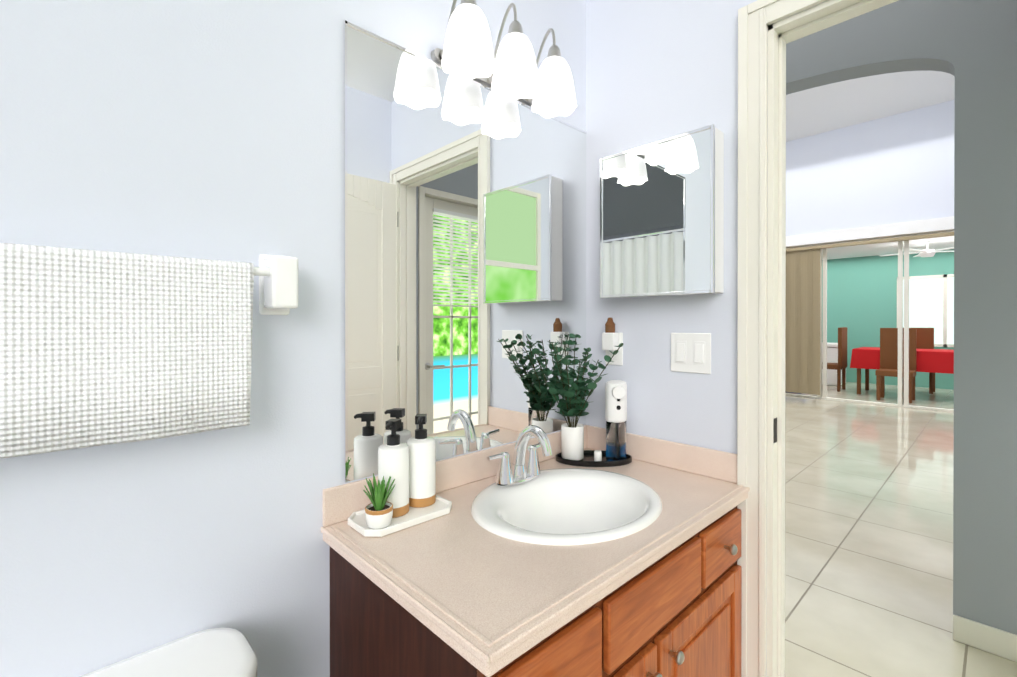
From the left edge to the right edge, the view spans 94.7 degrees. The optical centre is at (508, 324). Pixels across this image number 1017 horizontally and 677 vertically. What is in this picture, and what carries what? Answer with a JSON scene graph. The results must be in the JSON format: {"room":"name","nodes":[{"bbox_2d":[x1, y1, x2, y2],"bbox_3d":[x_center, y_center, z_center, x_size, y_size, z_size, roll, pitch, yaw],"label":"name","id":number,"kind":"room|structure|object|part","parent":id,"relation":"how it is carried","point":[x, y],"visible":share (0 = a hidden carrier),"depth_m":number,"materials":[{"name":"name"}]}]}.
{"room":"bathroom","nodes":[
{"label":"bathroom","id":0,"kind":"room"},
{"bbox_2d":[0,0,586,676],"bbox_3d":[-0.934,-0.247,0.928,3.420,3.300,0.130,0,0,-44],"label":"wall","id":1,"kind":"structure","parent":0,"point":[198,128],"depth_m":1.19,"materials":[{"name":"white paint"}]},
{"bbox_2d":[254,254,297,314],"bbox_3d":[-0.860,-0.099,0.857,0.902,0.150,0.094,0,0,-44],"label":"towel rail","id":2,"kind":"object","parent":1,"relation":"attached to","point":[278,283],"visible":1,"depth_m":1.11,"materials":[{"name":"white ceramic"}]},
{"bbox_2d":[0,243,253,458],"bbox_3d":[-0.843,0.046,0.835,0.702,0.377,0.057,0,0,-44],"label":"hanging towel","id":3,"kind":"object","parent":2,"relation":"hanging from","point":[99,348],"visible":1,"depth_m":0.90,"materials":[{"name":"white fabric"}]},
{"bbox_3d":[-0.057,-0.204,1.680,1.101,1.281,0.009,0,0,-44],"label":"mirror","id":4,"kind":"part","parent":1,"relation":"part of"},
{"bbox_2d":[431,0,576,117],"bbox_3d":[0.000,-0.931,1.581,0.558,0.297,0.227,0,0,-44],"label":"sconce","id":5,"kind":"object","parent":1,"relation":"attached to","point":[507,70],"visible":1,"depth_m":1.50,"materials":[{"name":"white glass"}]},
{"bbox_2d":[586,0,825,676],"bbox_3d":[0.950,-0.248,1.472,0.060,3.300,1.940,0,0,-44],"label":"wall","id":6,"kind":"structure","parent":0,"point":[657,70],"depth_m":1.80,"materials":[{"name":"white paint"}]},
{"bbox_2d":[322,425,736,526],"bbox_3d":[0.144,0.492,1.426,1.166,0.100,0.651,0,0,-44],"label":"backsplash","id":7,"kind":"structure","parent":6,"relation":"attached to","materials":[{"name":"beige stone"}]},
{"bbox_2d":[602,317,622,365],"bbox_3d":[0.425,0.069,1.943,0.052,0.199,0.084,0,0,-44],"label":"electrical outlet","id":8,"kind":"object","parent":6,"relation":"attached to","point":[611,339],"visible":0.88,"depth_m":1.93,"materials":[{"name":"white plastic"}]},
{"bbox_2d":[609,351,617,359],"bbox_3d":[0.439,0.100,1.956,0.002,0.090,0.040,0,0,-44],"label":"receptacle","id":9,"kind":"object","parent":8,"relation":"attached to","point":[615,357],"depth_m":1.96,"materials":[{"name":"white plastic"}]},
{"bbox_3d":[0.442,0.100,1.959,0.006,0.136,0.084,0,0,-44],"label":"plate","id":10,"kind":"part","parent":8,"relation":"part of","materials":[{"name":"white plastic"}]},
{"bbox_2d":[600,124,723,297],"bbox_3d":[0.563,-0.391,1.766,0.094,0.567,0.460,0,0,-44],"label":"medicine cabinet","id":11,"kind":"object","parent":6,"relation":"attached to","point":[662,217],"visible":1,"depth_m":1.70,"materials":[{"name":"white mirror"}]},
{"bbox_2d":[671,333,710,373],"bbox_3d":[0.665,0.103,1.718,0.015,0.146,0.152,0,0,-44],"label":"light switch","id":12,"kind":"object","parent":6,"relation":"attached to","point":[690,352],"visible":1,"depth_m":1.72,"materials":[{"name":"white plastic"}]},
{"bbox_2d":[737,0,898,676],"bbox_3d":[1.191,0.170,1.264,0.168,2.465,1.035,0,0,-44],"label":"door frame","id":13,"kind":"structure","parent":6,"relation":"attached to","point":[756,18],"depth_m":1.54,"materials":[{"name":"white wood"}]},
{"bbox_3d":[0.876,0.346,1.537,0.032,0.080,0.002,0,0,-44],"label":"door trim strike","id":14,"kind":"part","parent":13,"relation":"part of","materials":[{"name":"grey metal"}]},
{"bbox_2d":[786,216,953,247],"bbox_3d":[5.937,-1.602,8.528,0.220,0.200,4.450,0,0,-44],"label":"soffit","id":15,"kind":"structure","parent":0,"point":[908,228],"depth_m":8.03,"materials":[{"name":"white paint"}]},
{"bbox_2d":[786,100,954,235],"bbox_3d":[5.721,-1.123,8.829,0.120,5.000,6.020,0,0,-44],"label":"wall","id":16,"kind":"structure","parent":0,"point":[896,168],"depth_m":8.10,"materials":[{"name":"white paint"}]},
{"bbox_2d":[785,230,953,411],"bbox_3d":[5.973,-0.062,8.568,0.090,2.880,3.850,0,0,-44],"label":"sliding door frame","id":17,"kind":"structure","parent":16,"relation":"in","point":[823,367],"depth_m":7.88,"materials":[{"name":"white metal"}]},
{"bbox_2d":[785,232,953,394],"bbox_3d":[5.857,-0.081,8.458,0.120,2.740,3.850,0,0,-44],"label":"vertical blinds","id":18,"kind":"object","parent":17,"relation":"attached to","point":[802,352],"visible":0.42,"depth_m":8.77,"materials":[{"name":"beige fabric"}]},
{"bbox_2d":[786,71,954,141],"bbox_3d":[3.132,-4.415,6.353,7.270,1.800,6.260,0,0,-44],"label":"ceiling","id":19,"kind":"structure","parent":0,"point":[824,108],"depth_m":7.68,"materials":[{"name":"white paint"}]},
{"bbox_2d":[822,249,953,389],"bbox_3d":[8.256,-0.131,11.245,0.120,3.000,6.020,0,0,-44],"label":"wall","id":20,"kind":"structure","parent":0,"point":[862,299],"depth_m":10.96,"materials":[{"name":"teal paint"}]},
{"bbox_2d":[897,274,953,346],"bbox_3d":[9.358,-0.301,10.030,0.080,1.550,1.600,0,0,-44],"label":"window","id":21,"kind":"structure","parent":20,"relation":"in","point":[931,301],"depth_m":10.18,"materials":[{"name":"white glass"}]},
{"bbox_2d":[822,236,953,259],"bbox_3d":[7.032,-1.647,10.075,3.500,0.080,6.020,0,0,-44],"label":"ceiling","id":22,"kind":"structure","parent":0,"point":[888,248],"depth_m":9.84,"materials":[{"name":"white paint"}]},
{"bbox_2d":[879,240,953,256],"bbox_3d":[7.978,-1.448,8.984,1.410,0.310,1.347,0,0,-44],"label":"ceiling fan","id":23,"kind":"object","parent":22,"relation":"hanging from","point":[926,252],"visible":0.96,"depth_m":8.87,"materials":[{"name":"white plastic"}]},
{"bbox_2d":[785,382,1016,676],"bbox_3d":[2.712,1.435,6.400,16.600,0.100,11.000,0,0,-44],"label":"floor","id":24,"kind":"structure","parent":0,"point":[868,540],"depth_m":3.03,"materials":[{"name":"tile"}]},
{"bbox_2d":[80,627,256,676],"bbox_3d":[-0.564,1.047,0.623,0.554,0.715,0.831,0,0,-44],"label":"toilet","id":25,"kind":"object","parent":24,"relation":"on","point":[221,652],"visible":1,"depth_m":0.96,"materials":[{"name":"white ceramic"}]},
{"bbox_2d":[321,425,749,676],"bbox_3d":[0.160,0.867,1.408,1.171,1.070,0.700,0,0,-44],"label":"bathroom vanity","id":26,"kind":"object","parent":24,"relation":"on","point":[526,556],"visible":1,"depth_m":1.19,"materials":[{"name":"beige stone"}]},
{"bbox_2d":[348,495,451,536],"bbox_3d":[-0.300,0.531,1.321,0.276,0.020,0.158,0,0,-44],"label":"soap tray","id":27,"kind":"object","parent":26,"relation":"on","point":[439,507],"visible":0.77,"depth_m":1.28,"materials":[{"name":"white ceramic"}]},
{"bbox_2d":[363,473,394,528],"bbox_3d":[-0.342,0.466,1.238,0.085,0.127,0.083,0,0,-44],"label":"succulent plant","id":28,"kind":"object","parent":27,"relation":"on","point":[379,512],"visible":1,"depth_m":1.22,"materials":[{"name":"green plant"}]},
{"bbox_2d":[378,419,408,517],"bbox_3d":[-0.325,0.399,1.323,0.086,0.260,0.086,0,0,-44],"label":"soap bottle","id":29,"kind":"object","parent":27,"relation":"on","point":[393,457],"visible":0.9,"depth_m":1.29,"materials":[{"name":"white ceramic"}]},
{"bbox_2d":[406,414,435,507],"bbox_3d":[-0.261,0.399,1.395,0.086,0.260,0.086,0,0,-44],"label":"soap bottle","id":30,"kind":"object","parent":27,"relation":"on","point":[421,444],"visible":0.98,"depth_m":1.36,"materials":[{"name":"white ceramic"}]},
{"bbox_2d":[487,425,552,486],"bbox_3d":[0.074,0.430,1.554,0.289,0.197,0.181,0,0,-44],"label":"faucet","id":31,"kind":"object","parent":26,"relation":"on","point":[523,473],"depth_m":1.57,"materials":[{"name":"silver metal"}]},
{"bbox_2d":[471,468,661,544],"bbox_3d":[0.182,0.619,1.441,0.630,0.182,0.530,0,0,-44],"label":"sink","id":32,"kind":"object","parent":26,"relation":"in","point":[549,506],"depth_m":1.54,"materials":[{"name":"white ceramic"}]},
{"bbox_2d":[556,450,631,466],"bbox_3d":[0.337,0.529,1.854,0.240,0.022,0.240,0,0,-44],"label":"oval tray","id":33,"kind":"object","parent":26,"relation":"on","point":[587,460],"visible":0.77,"depth_m":1.80,"materials":[{"name":"black plastic"}]},
{"bbox_2d":[526,333,623,460],"bbox_3d":[0.290,0.283,1.773,0.339,0.497,0.312,0,0,-44],"label":"eucalyptus plant","id":34,"kind":"object","parent":33,"relation":"on","point":[571,404],"visible":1,"depth_m":1.83,"materials":[{"name":"green plant"}]},
{"bbox_2d":[594,450,601,460],"bbox_3d":[0.348,0.511,1.823,0.030,0.041,0.030,0,0,-44],"label":"jar","id":35,"kind":"object","parent":33,"relation":"on","point":[597,455],"visible":0.92,"depth_m":1.81,"materials":[{"name":"white ceramic"}]},
{"bbox_2d":[605,380,626,460],"bbox_3d":[0.428,0.376,1.837,0.106,0.311,0.097,0,0,-44],"label":"soap dispenser","id":36,"kind":"object","parent":33,"relation":"on","point":[615,404],"visible":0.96,"depth_m":1.81,"materials":[{"name":"white plastic"}]},
{"bbox_2d":[827,342,841,385],"bbox_3d":[7.242,0.895,11.056,0.655,0.950,1.140,0,0,-44],"label":"cabinet","id":37,"kind":"object","parent":24,"relation":"on","point":[832,352],"visible":0.02,"depth_m":10.56,"materials":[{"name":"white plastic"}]},
{"bbox_2d":[827,327,846,391],"bbox_3d":[6.837,0.714,9.969,0.520,1.320,0.535,0,0,-44],"label":"dining chair","id":38,"kind":"object","parent":24,"relation":"on","point":[840,365],"visible":0.69,"depth_m":9.68,"materials":[{"name":"brown wood"}]},
{"bbox_2d":[875,328,916,402],"bbox_3d":[7.085,0.718,8.559,0.535,1.320,0.520,0,0,-44],"label":"dining chair","id":39,"kind":"object","parent":24,"relation":"on","point":[888,351],"visible":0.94,"depth_m":8.68,"materials":[{"name":"brown wood"}]},
{"bbox_2d":[850,347,953,393],"bbox_3d":[7.764,0.926,9.068,1.090,0.902,1.690,0,0,-44],"label":"table","id":40,"kind":"object","parent":24,"relation":"on","point":[927,360],"visible":0.44,"depth_m":8.69,"materials":[{"name":"red fabric"}]},
{"bbox_2d":[903,328,934,393],"bbox_3d":[8.409,0.715,9.612,0.535,1.320,0.520,0,0,-44],"label":"dining chair","id":41,"kind":"object","parent":24,"relation":"on","point":[925,338],"visible":0.21,"depth_m":9.32,"materials":[{"name":"brown wood"}]},
{"bbox_2d":[786,0,1016,634],"bbox_3d":[1.376,-0.253,2.831,0.150,3.300,3.320,0,0,-44],"label":"wall","id":42,"kind":"structure","parent":0,"point":[970,46],"depth_m":2.03,"materials":[{"name":"grey paint"}]},
{"bbox_2d":[953,615,1016,661],"bbox_3d":[2.179,1.345,1.874,0.015,0.110,0.580,0,0,-44],"label":"baseboard","id":43,"kind":"structure","parent":42,"relation":"attached to","point":[995,641],"depth_m":2.00,"materials":[{"name":"white wood"}]}
]}

